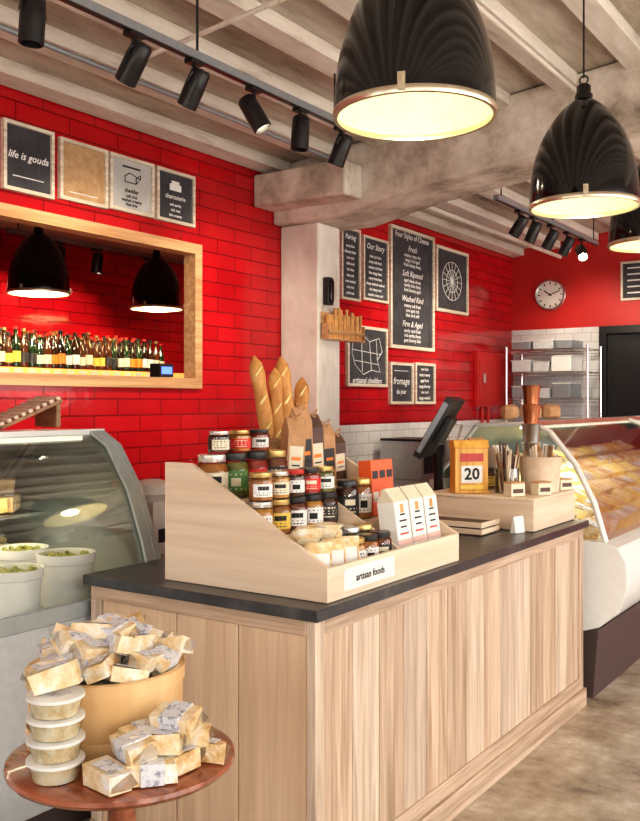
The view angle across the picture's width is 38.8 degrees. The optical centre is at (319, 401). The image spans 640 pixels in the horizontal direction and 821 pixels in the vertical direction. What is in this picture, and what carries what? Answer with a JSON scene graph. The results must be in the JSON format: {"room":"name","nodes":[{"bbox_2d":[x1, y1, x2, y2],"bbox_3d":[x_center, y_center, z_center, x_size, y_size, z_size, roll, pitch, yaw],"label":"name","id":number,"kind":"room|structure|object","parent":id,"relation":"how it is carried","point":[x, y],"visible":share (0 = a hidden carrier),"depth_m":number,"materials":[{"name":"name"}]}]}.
{"room":"cheese shop","nodes":[
{"label":"cheese shop","id":0,"kind":"room"},
{"bbox_2d":[0,229,183,372],"bbox_3d":[-2.877,0.060,7.228,0.100,2.980,5.700,0,0,34],"label":"wall","id":1,"kind":"structure","parent":0,"point":[97,304],"depth_m":8.33,"materials":[{"name":"red tile"}]},
{"bbox_2d":[0,366,183,377],"bbox_3d":[-2.189,-0.163,7.788,0.395,0.225,3.600,0,0,34],"label":"wall shelf","id":2,"kind":"object","parent":1,"relation":"attached to","point":[2,369],"visible":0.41,"depth_m":7.66,"materials":[{"name":"brown wood"}]},
{"bbox_2d":[0,326,163,371],"bbox_3d":[-2.378,-0.432,7.534,0.365,0.340,2.851,0,0,34],"label":"beer bottles","id":3,"kind":"object","parent":2,"relation":"on","point":[58,349],"visible":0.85,"depth_m":7.70,"materials":[{"name":"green glass"}]},
{"bbox_2d":[0,220,183,259],"bbox_3d":[-1.924,-1.470,6.578,2.408,0.080,5.700,0,0,34],"label":"ceiling","id":4,"kind":"structure","parent":0,"point":[4,224],"depth_m":8.00,"materials":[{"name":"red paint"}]},
{"bbox_2d":[6,226,71,297],"bbox_3d":[-2.108,-1.118,6.803,0.461,0.622,0.473,0,0,-36],"label":"pendant lamp","id":5,"kind":"object","parent":4,"relation":"hanging from","point":[37,268],"visible":0.96,"depth_m":6.65,"materials":[{"name":"black metal"}]},
{"bbox_2d":[46,234,151,273],"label":"track light","id":6,"kind":"object","parent":4,"relation":"attached to","point":[97,263],"depth_m":7.66,"materials":[{"name":"grey metal"}]},
{"bbox_2d":[130,250,183,311],"bbox_3d":[-1.431,-1.118,7.939,0.461,0.622,0.473,0,0,-36],"label":"pendant lamp","id":7,"kind":"object","parent":4,"relation":"hanging from","point":[156,286],"visible":0.93,"depth_m":7.78,"materials":[{"name":"black metal"}]},
{"bbox_2d":[0,84,511,479],"bbox_3d":[-1.018,-0.083,5.694,0.060,3.265,11.260,0,0,34],"label":"wall","id":8,"kind":"structure","parent":0,"point":[240,241],"depth_m":6.22,"materials":[{"name":"brick"}]},
{"bbox_2d":[0,117,54,199],"bbox_3d":[-1.551,-1.288,4.832,0.028,0.365,0.326,0,0,34],"label":"chalkboard sign","id":9,"kind":"object","parent":8,"relation":"attached to","point":[27,152],"visible":1,"depth_m":4.82,"materials":[{"name":"black"}]},
{"bbox_2d":[57,136,107,209],"bbox_3d":[-1.338,-1.290,5.144,0.028,0.340,0.348,0,0,34],"label":"framed notice","id":10,"kind":"object","parent":8,"relation":"attached to","point":[82,168],"visible":1,"depth_m":5.13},
{"bbox_2d":[0,202,201,388],"bbox_3d":[-1.444,-0.557,5.052,0.100,0.939,2.244,0,0,34],"label":"trim","id":11,"kind":"structure","parent":8,"relation":"attached to","point":[192,252],"depth_m":5.46,"materials":[{"name":"brown wood"}]},
{"bbox_2d":[150,363,172,376],"bbox_3d":[-0.994,-0.198,5.713,0.089,0.084,0.120,0,0,34],"label":"display","id":12,"kind":"object","parent":11,"relation":"on","point":[157,369],"visible":0.89,"depth_m":5.67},
{"bbox_2d":[108,151,154,218],"bbox_3d":[-1.130,-1.295,5.449,0.028,0.330,0.360,0,0,34],"label":"framed sketch","id":13,"kind":"object","parent":8,"relation":"attached to","point":[131,181],"visible":1,"depth_m":5.44,"materials":[{"name":"grey paper"}]},
{"bbox_2d":[154,165,195,227],"bbox_3d":[-0.917,-1.295,5.761,0.028,0.330,0.346,0,0,34],"label":"chalkboard sign","id":14,"kind":"object","parent":8,"relation":"attached to","point":[175,191],"visible":1,"depth_m":5.75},
{"bbox_2d":[339,229,360,301],"bbox_3d":[0.249,-1.133,7.470,0.028,0.595,0.291,0,0,34],"label":"chalkboard sign","id":15,"kind":"object","parent":8,"relation":"attached to","point":[350,240],"visible":1,"depth_m":7.47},
{"bbox_2d":[345,326,387,386],"bbox_3d":[0.400,-0.384,7.692,0.028,0.508,0.649,0,0,34],"label":"chalkboard sign","id":16,"kind":"object","parent":8,"relation":"attached to","point":[366,364],"visible":0.96,"depth_m":7.71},
{"bbox_2d":[361,234,388,303],"bbox_3d":[0.475,-1.133,7.802,0.028,0.545,0.418,0,0,34],"label":"chalkboard sign","id":17,"kind":"object","parent":8,"relation":"attached to","point":[374,251],"visible":1,"depth_m":7.79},
{"bbox_2d":[388,362,413,403],"bbox_3d":[0.731,-0.168,8.177,0.028,0.375,0.421,0,0,34],"label":"chalkboard sign","id":18,"kind":"object","parent":8,"relation":"attached to","point":[400,374],"visible":1,"depth_m":8.16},
{"bbox_2d":[388,224,434,351],"bbox_3d":[0.849,-1.025,8.350,0.028,1.090,0.839,0,0,34],"label":"chalkboard sign","id":19,"kind":"object","parent":8,"relation":"attached to","point":[411,306],"visible":1,"depth_m":8.32,"materials":[{"name":"black"}]},
{"bbox_2d":[413,362,435,403],"bbox_3d":[0.984,-0.172,8.548,0.028,0.385,0.401,0,0,34],"label":"chalkboard sign","id":20,"kind":"object","parent":8,"relation":"attached to","point":[424,373],"visible":1,"depth_m":8.55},
{"bbox_2d":[435,244,468,315],"bbox_3d":[1.310,-1.198,9.026,0.028,0.635,0.714,0,0,34],"label":"chalkboard sign","id":21,"kind":"object","parent":8,"relation":"attached to","point":[451,265],"visible":1,"depth_m":9.02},
{"bbox_2d":[474,351,512,422],"bbox_3d":[1.903,0.059,9.851,0.078,1.177,0.940,0,0,34],"label":"electrical panel","id":22,"kind":"object","parent":8,"relation":"attached to","point":[489,368],"visible":0.71,"depth_m":9.69,"materials":[{"name":"red paint"}]},
{"bbox_2d":[281,222,338,432],"bbox_3d":[-0.071,0.130,6.725,0.337,2.840,0.290,0,0,34],"label":"concrete column","id":23,"kind":"structure","parent":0,"point":[309,252],"depth_m":6.60,"materials":[{"name":"concrete"}]},
{"bbox_2d":[254,61,639,231],"bbox_3d":[2.673,-1.864,4.732,7.117,1.148,0.730,0,0,34],"label":"concrete beam","id":24,"kind":"object","parent":23,"relation":"on","point":[375,186],"visible":0.84,"depth_m":5.99,"materials":[{"name":"concrete"}]},
{"bbox_2d":[0,0,575,258],"bbox_3d":[0.650,-1.716,4.519,2.821,0.332,11.000,0,0,34],"label":"conduit","id":25,"kind":"object","parent":24,"relation":"attached to","point":[271,3],"visible":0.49,"depth_m":4.61,"materials":[{"name":"grey metal"}]},
{"bbox_2d":[323,277,333,305],"bbox_3d":[0.067,-0.800,6.569,0.063,0.200,0.070,0,0,34],"label":"wall phone","id":26,"kind":"object","parent":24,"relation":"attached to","point":[328,282],"visible":1,"depth_m":6.54,"materials":[{"name":"black plastic"}]},
{"bbox_2d":[321,308,364,342],"bbox_3d":[0.174,-0.569,6.721,0.068,0.239,0.500,0,0,34],"label":"rack","id":27,"kind":"object","parent":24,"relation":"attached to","point":[336,326],"visible":1,"depth_m":6.68,"materials":[{"name":"brown wood"}]},
{"bbox_2d":[0,0,639,248],"bbox_3d":[2.026,-2.150,3.618,7.430,0.893,11.560,0,0,34],"label":"ceiling","id":28,"kind":"structure","parent":0,"point":[552,22],"depth_m":4.85,"materials":[{"name":"paint"}]},
{"bbox_2d":[18,0,352,167],"bbox_3d":[-0.586,-1.562,3.941,0.168,0.568,2.650,0,0,34],"label":"track light","id":29,"kind":"object","parent":28,"relation":"hanging from","point":[32,13],"visible":0.98,"depth_m":3.95,"materials":[{"name":"grey metal"}]},
{"bbox_2d":[0,0,639,257],"bbox_3d":[1.850,-2.030,3.732,6.850,0.786,11.250,0,0,34],"label":"ceiling joists","id":30,"kind":"object","parent":28,"relation":"attached to","point":[605,22],"depth_m":4.87,"materials":[{"name":"wood"}]},
{"bbox_2d":[333,0,497,141],"bbox_3d":[0.262,-1.399,2.559,0.461,1.203,0.473,0,0,-36],"label":"pendant lamp","id":31,"kind":"object","parent":28,"relation":"hanging from","point":[408,70],"visible":1,"depth_m":2.40,"materials":[{"name":"black metal"}]},
{"bbox_2d":[493,188,598,260],"bbox_3d":[1.976,-1.561,7.731,0.164,0.566,2.400,0,0,34],"label":"track light","id":32,"kind":"object","parent":28,"relation":"hanging from","point":[519,225],"visible":0.99,"depth_m":7.63,"materials":[{"name":"grey metal"}]},
{"bbox_2d":[528,0,639,218],"bbox_3d":[1.117,-1.409,3.865,0.461,1.175,0.473,0,0,-36],"label":"pendant lamp","id":33,"kind":"object","parent":28,"relation":"hanging from","point":[585,165],"visible":1,"depth_m":3.71,"materials":[{"name":"black metal"}]},
{"bbox_2d":[607,164,639,252],"bbox_3d":[1.753,-1.409,4.798,0.461,1.175,0.473,0,0,-36],"label":"pendant lamp","id":34,"kind":"object","parent":28,"relation":"hanging from","point":[624,229],"visible":0.66,"depth_m":4.71,"materials":[{"name":"black metal"}]},
{"bbox_2d":[83,658,639,820],"bbox_3d":[2.031,1.600,3.759,7.280,0.100,11.500,0,0,34],"label":"floor","id":35,"kind":"structure","parent":0,"point":[588,769],"depth_m":3.78,"materials":[{"name":"concrete"}]},
{"bbox_2d":[0,429,160,820],"bbox_3d":[-1.700,0.830,2.915,1.105,1.440,2.300,0,0,34],"label":"display case","id":36,"kind":"object","parent":35,"relation":"on","point":[80,488],"visible":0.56,"depth_m":3.44,"materials":[{"name":"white glass"}]},
{"bbox_2d":[0,494,19,544],"bbox_3d":[-1.609,0.541,3.502,0.409,0.458,1.129,0,0,34],"label":"cheese","id":37,"kind":"object","parent":36,"relation":"in","point":[8,503],"visible":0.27,"depth_m":3.75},
{"bbox_2d":[0,563,43,618],"bbox_3d":[-1.069,0.663,3.162,0.210,0.170,0.210,0,0,34],"label":"crock","id":38,"kind":"object","parent":36,"relation":"in","point":[20,583],"visible":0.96,"depth_m":3.09,"materials":[{"name":"white ceramic"}]},
{"bbox_2d":[0,543,48,563],"bbox_3d":[-1.150,0.653,3.496,0.210,0.190,0.210,0,0,34],"label":"crock","id":39,"kind":"object","parent":36,"relation":"in","point":[17,552],"visible":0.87,"depth_m":3.42,"materials":[{"name":"white ceramic"}]},
{"bbox_2d":[0,396,62,429],"bbox_3d":[-1.199,0.041,3.638,0.249,0.129,0.280,0,0,-36],"label":"board","id":40,"kind":"object","parent":36,"relation":"on","point":[47,409],"visible":1,"depth_m":3.60,"materials":[{"name":"brown wood"}]},
{"bbox_2d":[36,547,95,607],"bbox_3d":[-0.945,0.653,3.380,0.216,0.190,0.216,0,0,34],"label":"crock","id":41,"kind":"object","parent":36,"relation":"in","point":[64,568],"visible":0.95,"depth_m":3.30,"materials":[{"name":"white ceramic"}]},
{"bbox_2d":[3,726,234,820],"bbox_3d":[-0.457,1.179,2.100,0.520,0.737,0.520,0,0,34],"label":"pedestal table","id":42,"kind":"object","parent":35,"relation":"on","point":[73,795],"visible":0.43,"depth_m":1.91,"materials":[{"name":"brown wood"}]},
{"bbox_2d":[25,685,84,785],"bbox_3d":[-0.569,0.717,1.957,0.124,0.184,0.124,0,0,34],"label":"tubs","id":43,"kind":"object","parent":42,"relation":"on","point":[54,720],"visible":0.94,"depth_m":1.91,"materials":[{"name":"plastic"}]},
{"bbox_2d":[27,658,83,695],"bbox_3d":[-0.572,0.589,1.961,0.132,0.070,0.065,0,0,-10],"label":"cheese wedge","id":44,"kind":"object","parent":43,"relation":"on","point":[65,673],"visible":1,"depth_m":1.94,"materials":[{"name":"beige food"}]},
{"bbox_2d":[26,655,184,762],"bbox_3d":[-0.519,0.722,2.212,0.376,0.175,0.376,0,0,34],"label":"box","id":45,"kind":"object","parent":42,"relation":"on","point":[107,707],"visible":0.3,"depth_m":2.04,"materials":[{"name":"brown wood"}]},
{"bbox_2d":[20,611,196,684],"bbox_3d":[-0.529,0.623,2.215,0.390,0.192,0.397,0,0,34],"label":"cheese","id":46,"kind":"object","parent":45,"relation":"in","point":[147,652],"visible":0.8,"depth_m":2.13,"materials":[{"name":"beige food"}]},
{"bbox_2d":[82,700,229,796],"bbox_3d":[-0.362,0.740,1.998,0.328,0.136,0.199,0,0,-36],"label":"cheese","id":47,"kind":"object","parent":42,"relation":"on","point":[175,738],"visible":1,"depth_m":1.95,"materials":[{"name":"beige food"}]},
{"bbox_2d":[83,519,588,820],"bbox_3d":[0.273,1.077,3.924,0.999,0.945,2.460,0,0,34],"label":"counter","id":48,"kind":"object","parent":35,"relation":"on","point":[410,698],"depth_m":3.05,"materials":[{"name":"wood"}]},
{"bbox_2d":[254,438,280,457],"bbox_3d":[-0.159,0.376,3.849,0.258,0.455,0.258,0,0,34],"label":"bread basket","id":49,"kind":"object","parent":48,"relation":"on","point":[274,442],"visible":0.02,"depth_m":3.73,"materials":[{"name":"wicker"}]},
{"bbox_2d":[249,356,274,437],"bbox_3d":[-0.227,0.190,3.813,0.148,0.771,0.070,0,0,20],"label":"baguette","id":50,"kind":"object","parent":49,"relation":"in","point":[256,369],"visible":0.48,"depth_m":3.79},
{"bbox_2d":[268,368,283,437],"bbox_3d":[-0.190,0.215,3.846,0.086,0.721,0.066,0,0,34],"label":"baguette","id":51,"kind":"object","parent":49,"relation":"in","point":[275,382],"visible":0.34,"depth_m":3.81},
{"bbox_2d":[275,356,294,419],"bbox_3d":[-0.135,0.190,3.857,0.120,0.771,0.066,0,0,34],"label":"baguette","id":52,"kind":"object","parent":49,"relation":"in","point":[282,366],"visible":0.26,"depth_m":3.84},
{"bbox_2d":[294,377,308,408],"bbox_3d":[-0.113,0.235,3.885,0.135,0.681,0.073,0,0,10],"label":"baguette","id":53,"kind":"object","parent":49,"relation":"in","point":[301,392],"visible":0.21,"depth_m":3.86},
{"bbox_2d":[165,457,458,602],"bbox_3d":[0.003,0.404,3.279,0.670,0.398,0.900,0,0,34],"label":"display stand","id":54,"kind":"object","parent":48,"relation":"on","point":[213,537],"visible":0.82,"depth_m":2.97,"materials":[{"name":"brown wood"}]},
{"bbox_2d":[197,454,227,488],"bbox_3d":[-0.365,0.255,3.075,0.110,0.155,0.109,0,0,34],"label":"jar","id":55,"kind":"object","parent":54,"relation":"on","point":[217,471],"visible":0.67,"depth_m":3.04,"materials":[{"name":"clear glass"}]},
{"bbox_2d":[208,431,230,452],"bbox_3d":[-0.347,0.138,3.129,0.081,0.075,0.080,0,0,34],"label":"jar","id":56,"kind":"object","parent":55,"relation":"on","point":[218,441],"visible":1,"depth_m":3.10,"materials":[{"name":"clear glass"}]},
{"bbox_2d":[219,452,248,498],"bbox_3d":[-0.302,0.255,3.168,0.110,0.155,0.109,0,0,34],"label":"jar","id":57,"kind":"object","parent":54,"relation":"on","point":[238,467],"visible":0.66,"depth_m":3.12,"materials":[{"name":"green glass"}]},
{"bbox_2d":[230,430,250,451],"bbox_3d":[-0.285,0.138,3.220,0.081,0.075,0.080,0,0,34],"label":"jar","id":58,"kind":"object","parent":57,"relation":"on","point":[240,439],"visible":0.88,"depth_m":3.19,"materials":[{"name":"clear glass"}]},
{"bbox_2d":[246,451,268,477],"bbox_3d":[-0.238,0.255,3.261,0.110,0.155,0.109,0,0,34],"label":"jar","id":59,"kind":"object","parent":54,"relation":"on","point":[257,461],"visible":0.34,"depth_m":3.22,"materials":[{"name":"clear glass"}]},
{"bbox_2d":[250,429,269,450],"bbox_3d":[-0.223,0.138,3.311,0.081,0.075,0.080,0,0,34],"label":"jar","id":60,"kind":"object","parent":59,"relation":"on","point":[260,438],"visible":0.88,"depth_m":3.28,"materials":[{"name":"clear glass"}]},
{"bbox_2d":[248,501,273,524],"bbox_3d":[-0.195,0.380,2.953,0.092,0.115,0.091,0,0,34],"label":"jar","id":61,"kind":"object","parent":54,"relation":"on","point":[265,509],"visible":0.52,"depth_m":2.92,"materials":[{"name":"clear glass"}]},
{"bbox_2d":[248,472,273,501],"bbox_3d":[-0.192,0.275,2.957,0.085,0.090,0.084,0,0,34],"label":"jar","id":62,"kind":"object","parent":61,"relation":"on","point":[260,484],"visible":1,"depth_m":2.92,"materials":[{"name":"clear glass"}]},
{"bbox_2d":[264,449,287,469],"bbox_3d":[-0.173,0.255,3.356,0.110,0.155,0.109,0,0,34],"label":"jar","id":63,"kind":"object","parent":54,"relation":"on","point":[281,463],"visible":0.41,"depth_m":3.31,"materials":[{"name":"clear glass"}]},
{"bbox_2d":[272,498,290,533],"bbox_3d":[-0.141,0.380,3.031,0.092,0.115,0.091,0,0,34],"label":"jar","id":64,"kind":"object","parent":54,"relation":"on","point":[282,509],"visible":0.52,"depth_m":3.00,"materials":[{"name":"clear glass"}]},
{"bbox_2d":[267,470,289,498],"bbox_3d":[-0.141,0.275,3.031,0.085,0.090,0.084,0,0,34],"label":"jar","id":65,"kind":"object","parent":64,"relation":"on","point":[281,478],"visible":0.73,"depth_m":3.00,"materials":[{"name":"clear glass"}]},
{"bbox_2d":[280,412,305,468],"bbox_3d":[-0.104,0.185,3.458,0.095,0.293,0.063,0,0,-31],"label":"gift bag","id":66,"kind":"object","parent":54,"relation":"on","point":[293,431],"visible":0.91,"depth_m":3.44,"materials":[{"name":"paper"}]},
{"bbox_2d":[289,496,307,530],"bbox_3d":[-0.087,0.380,3.110,0.092,0.115,0.091,0,0,34],"label":"jar","id":67,"kind":"object","parent":54,"relation":"on","point":[299,507],"visible":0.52,"depth_m":3.07,"materials":[{"name":"clear glass"}]},
{"bbox_2d":[283,469,305,496],"bbox_3d":[-0.090,0.275,3.106,0.085,0.090,0.084,0,0,34],"label":"jar","id":68,"kind":"object","parent":67,"relation":"on","point":[297,477],"visible":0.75,"depth_m":3.07,"materials":[{"name":"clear glass"}]},
{"bbox_2d":[289,401,313,466],"bbox_3d":[-0.074,0.163,3.512,0.063,0.335,0.092,0,0,44],"label":"gift bag","id":69,"kind":"object","parent":54,"relation":"on","point":[309,461],"visible":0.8,"depth_m":3.50,"materials":[{"name":"paper"}]},
{"bbox_2d":[305,493,322,524],"bbox_3d":[-0.034,0.380,3.188,0.092,0.115,0.091,0,0,34],"label":"jar","id":70,"kind":"object","parent":54,"relation":"on","point":[314,502],"visible":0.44,"depth_m":3.15,"materials":[{"name":"clear glass"}]},
{"bbox_2d":[298,467,320,494],"bbox_3d":[-0.040,0.275,3.180,0.085,0.090,0.084,0,0,34],"label":"jar","id":71,"kind":"object","parent":70,"relation":"on","point":[313,477],"visible":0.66,"depth_m":3.15,"materials":[{"name":"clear glass"}]},
{"bbox_2d":[309,409,324,465],"bbox_3d":[-0.030,0.179,3.577,0.095,0.306,0.063,0,0,-44],"label":"gift bag","id":72,"kind":"object","parent":54,"relation":"on","point":[317,427],"visible":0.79,"depth_m":3.56,"materials":[{"name":"paper"}]},
{"bbox_2d":[289,522,358,566],"bbox_3d":[0.002,0.466,2.889,0.147,0.171,0.291,0,0,34],"label":"snack bags","id":73,"kind":"object","parent":54,"relation":"on","point":[325,541],"visible":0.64,"depth_m":2.86},
{"bbox_2d":[321,419,336,482],"bbox_3d":[0.016,0.198,3.643,0.063,0.265,0.088,0,0,42],"label":"gift bag","id":74,"kind":"object","parent":54,"relation":"on","point":[329,436],"visible":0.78,"depth_m":3.63,"materials":[{"name":"paper"}]},
{"bbox_2d":[320,491,337,522],"bbox_3d":[0.020,0.380,3.267,0.092,0.115,0.091,0,0,34],"label":"jar","id":75,"kind":"object","parent":54,"relation":"on","point":[330,502],"visible":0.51,"depth_m":3.23,"materials":[{"name":"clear glass"}]},
{"bbox_2d":[313,466,334,491],"bbox_3d":[0.011,0.275,3.254,0.085,0.090,0.084,0,0,34],"label":"jar","id":76,"kind":"object","parent":75,"relation":"on","point":[327,473],"visible":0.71,"depth_m":3.22,"materials":[{"name":"clear glass"}]},
{"bbox_2d":[333,428,345,483],"bbox_3d":[0.059,0.218,3.706,0.063,0.225,0.086,0,0,39],"label":"gift bag","id":77,"kind":"object","parent":54,"relation":"on","point":[340,448],"visible":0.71,"depth_m":3.69,"materials":[{"name":"paper"}]},
{"bbox_2d":[335,479,358,516],"bbox_3d":[0.100,0.362,3.357,0.089,0.150,0.088,0,0,34],"label":"jar","id":78,"kind":"object","parent":54,"relation":"on","point":[347,491],"visible":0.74,"depth_m":3.32,"materials":[{"name":"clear glass"}]},
{"bbox_2d":[350,477,371,518],"bbox_3d":[0.153,0.362,3.436,0.089,0.150,0.088,0,0,34],"label":"jar","id":79,"kind":"object","parent":54,"relation":"on","point":[363,483],"visible":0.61,"depth_m":3.40,"materials":[{"name":"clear glass"}]},
{"bbox_2d":[357,533,378,556],"bbox_3d":[0.160,0.499,3.074,0.081,0.105,0.080,0,0,34],"label":"jar","id":80,"kind":"object","parent":54,"relation":"on","point":[371,542],"visible":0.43,"depth_m":3.04,"materials":[{"name":"clear glass"}]},
{"bbox_2d":[358,460,379,515],"bbox_3d":[0.191,0.331,3.505,0.074,0.214,0.048,0,0,40],"label":"snack box","id":81,"kind":"object","parent":54,"relation":"on","point":[369,468],"visible":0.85,"depth_m":3.48,"materials":[{"name":"cardboard"}]},
{"bbox_2d":[365,459,386,494],"bbox_3d":[0.221,0.331,3.549,0.074,0.214,0.048,0,0,40],"label":"snack box","id":82,"kind":"object","parent":54,"relation":"on","point":[381,463],"visible":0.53,"depth_m":3.53,"materials":[{"name":"cardboard"}]},
{"bbox_2d":[370,530,391,552],"bbox_3d":[0.208,0.499,3.144,0.081,0.105,0.080,0,0,34],"label":"jar","id":83,"kind":"object","parent":54,"relation":"on","point":[385,542],"visible":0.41,"depth_m":3.11,"materials":[{"name":"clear glass"}]},
{"bbox_2d":[375,459,392,487],"bbox_3d":[0.252,0.331,3.594,0.074,0.214,0.048,0,0,40],"label":"snack box","id":84,"kind":"object","parent":54,"relation":"on","point":[388,462],"visible":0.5,"depth_m":3.58,"materials":[{"name":"cardboard"}]},
{"bbox_2d":[377,487,412,547],"bbox_3d":[0.271,0.430,3.259,0.096,0.243,0.100,0,0,34],"label":"packet","id":85,"kind":"object","parent":54,"relation":"on","point":[392,505],"visible":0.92,"depth_m":3.23,"materials":[{"name":"cardboard"}]},
{"bbox_2d":[399,485,426,543],"bbox_3d":[0.334,0.430,3.352,0.096,0.243,0.100,0,0,34],"label":"packet","id":86,"kind":"object","parent":54,"relation":"on","point":[415,503],"visible":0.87,"depth_m":3.33,"materials":[{"name":"white paper"}]},
{"bbox_2d":[413,482,440,539],"bbox_3d":[0.397,0.430,3.444,0.096,0.243,0.100,0,0,34],"label":"packet","id":87,"kind":"object","parent":54,"relation":"on","point":[428,496],"visible":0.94,"depth_m":3.42,"materials":[{"name":"white paper"}]},
{"bbox_2d":[413,397,464,490],"bbox_3d":[0.649,0.287,4.973,0.223,0.631,0.415,0,0,18],"label":"monitor","id":88,"kind":"object","parent":48,"relation":"on","point":[445,419],"visible":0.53,"depth_m":4.88,"materials":[{"name":"black plastic"}]},
{"bbox_2d":[438,514,498,535],"bbox_3d":[0.633,0.574,4.265,0.360,0.058,0.200,0,0,34],"label":"wood tray","id":89,"kind":"object","parent":48,"relation":"on","point":[468,525],"visible":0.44,"depth_m":4.16,"materials":[{"name":"brown wood"}]},
{"bbox_2d":[434,487,574,531],"bbox_3d":[0.919,0.526,4.608,0.571,0.153,0.576,0,0,34],"label":"box","id":90,"kind":"object","parent":48,"relation":"on","point":[539,512],"visible":0.59,"depth_m":4.37,"materials":[{"name":"brown wood"}]},
{"bbox_2d":[449,440,489,493],"bbox_3d":[0.739,0.318,4.505,0.180,0.260,0.095,0,0,-11],"label":"desk calendar","id":91,"kind":"object","parent":90,"relation":"on","point":[468,458],"visible":1,"depth_m":4.47,"materials":[{"name":"cardboard"}]},
{"bbox_2d":[488,445,509,486],"bbox_3d":[0.953,0.338,4.821,0.100,0.220,0.072,0,0,-26],"label":"coffee bag","id":92,"kind":"object","parent":90,"relation":"on","point":[491,456],"visible":0.22,"depth_m":4.80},
{"bbox_2d":[494,442,519,493],"bbox_3d":[0.927,0.323,4.500,0.129,0.250,0.129,0,0,34],"label":"jar","id":93,"kind":"object","parent":90,"relation":"on","point":[508,470],"visible":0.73,"depth_m":4.46,"materials":[{"name":"clear glass"}]},
{"bbox_2d":[504,481,524,496],"bbox_3d":[0.928,0.414,4.341,0.080,0.068,0.061,0,0,-26],"label":"label holder","id":94,"kind":"object","parent":90,"relation":"on","point":[511,488],"visible":1,"depth_m":4.32,"materials":[{"name":"wood"}]},
{"bbox_2d":[521,385,540,454],"bbox_3d":[1.103,0.180,4.749,0.104,0.535,0.104,0,0,34],"label":"cups","id":95,"kind":"object","parent":90,"relation":"on","point":[530,408],"visible":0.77,"depth_m":4.71,"materials":[{"name":"metal"}]},
{"bbox_2d":[519,444,561,492],"bbox_3d":[1.110,0.330,4.581,0.218,0.237,0.218,0,0,34],"label":"bucket","id":96,"kind":"object","parent":90,"relation":"on","point":[539,465],"visible":0.75,"depth_m":4.51,"materials":[{"name":"ceramic"}]},
{"bbox_2d":[531,481,551,494],"bbox_3d":[1.073,0.416,4.412,0.080,0.063,0.061,0,0,-26],"label":"label holder","id":97,"kind":"object","parent":90,"relation":"on","point":[537,487],"visible":1,"depth_m":4.39,"materials":[{"name":"wood"}]},
{"bbox_2d":[559,477,572,489],"bbox_3d":[1.248,0.419,4.668,0.080,0.058,0.061,0,0,-26],"label":"label holder","id":98,"kind":"object","parent":90,"relation":"on","point":[566,483],"visible":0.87,"depth_m":4.64,"materials":[{"name":"paper"}]},
{"bbox_2d":[510,516,524,533],"bbox_3d":[0.912,0.566,4.200,0.070,0.075,0.033,0,0,-41],"label":"price card","id":99,"kind":"object","parent":48,"relation":"on","point":[517,526],"visible":1,"depth_m":4.18,"materials":[{"name":"white paper"}]},
{"bbox_2d":[393,478,433,486],"bbox_3d":[1.190,1.100,8.328,0.580,0.900,3.100,0,0,34],"label":"countertop","id":100,"kind":"structure","parent":35,"relation":"on","point":[396,482],"depth_m":7.36,"materials":[{"name":"metal"}]},
{"bbox_2d":[380,437,445,479],"bbox_3d":[0.821,0.479,7.823,0.440,0.338,0.450,0,0,34],"label":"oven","id":101,"kind":"object","parent":100,"relation":"on","point":[401,450],"visible":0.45,"depth_m":7.64,"materials":[{"name":"metal"}]},
{"bbox_2d":[430,416,639,697],"bbox_3d":[2.196,0.828,6.564,1.130,1.445,3.880,0,0,34],"label":"display case","id":102,"kind":"object","parent":35,"relation":"on","point":[603,452],"visible":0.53,"depth_m":5.01,"materials":[{"name":"white metal"}]},
{"bbox_2d":[501,404,560,419],"bbox_3d":[1.297,0.059,5.465,0.192,0.090,0.731,0,0,34],"label":"bread rounds","id":103,"kind":"object","parent":102,"relation":"on","point":[509,411],"visible":0.65,"depth_m":5.47,"materials":[{"name":"food"}]},
{"bbox_2d":[513,447,600,539],"bbox_3d":[2.053,0.538,6.334,0.811,0.449,3.226,0,0,34],"label":"glass panel","id":104,"kind":"object","parent":102,"relation":"in","point":[583,507],"visible":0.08,"depth_m":5.25,"materials":[{"name":"clear glass"}]},
{"bbox_2d":[505,344,601,421],"bbox_3d":[2.494,0.480,9.726,0.906,2.140,0.465,0,0,34],"label":"wire shelving","id":105,"kind":"object","parent":35,"relation":"on","point":[586,373],"visible":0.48,"depth_m":9.65,"materials":[{"name":"silver metal"}]},
{"bbox_2d":[511,339,583,420],"bbox_3d":[2.449,0.017,9.744,0.696,1.342,0.372,0,0,34],"label":"storage bins","id":106,"kind":"object","parent":105,"relation":"on","point":[559,363],"visible":0.53,"depth_m":9.58,"materials":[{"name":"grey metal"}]},
{"bbox_3d":[-0.816,1.125,4.128,0.500,0.850,0.360,0,0,34],"label":"prep table","id":107,"kind":"object","parent":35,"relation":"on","visible":0},
{"bbox_2d":[139,479,164,558],"bbox_3d":[-0.758,0.522,4.088,0.230,0.352,0.230,0,0,34],"label":"scale","id":108,"kind":"object","parent":107,"relation":"on","point":[154,489],"visible":0.31,"depth_m":3.99,"materials":[{"name":"metal"}]},
{"bbox_2d":[512,231,639,417],"bbox_3d":[5.204,-0.500,8.356,7.220,4.100,0.150,0,0,34],"label":"wall","id":109,"kind":"structure","parent":0,"point":[592,286],"depth_m":9.92,"materials":[{"name":"red paint"}]},
{"bbox_2d":[535,279,565,310],"bbox_3d":[2.546,-1.185,10.050,0.350,0.350,0.038,0,0,34],"label":"wall clock","id":110,"kind":"object","parent":109,"relation":"attached to","point":[550,294],"visible":1,"depth_m":10.04,"materials":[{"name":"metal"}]},
{"bbox_2d":[599,324,639,416],"bbox_3d":[3.508,0.370,9.464,1.170,2.360,0.130,0,0,34],"label":"door","id":111,"kind":"structure","parent":109,"relation":"in","point":[620,344],"depth_m":9.63,"materials":[{"name":"black"}]},
{"bbox_2d":[621,260,639,300],"bbox_3d":[3.428,-1.275,9.453,0.590,0.410,0.035,0,0,34],"label":"chalkboard sign","id":112,"kind":"object","parent":109,"relation":"attached to","point":[630,270],"visible":1,"depth_m":9.55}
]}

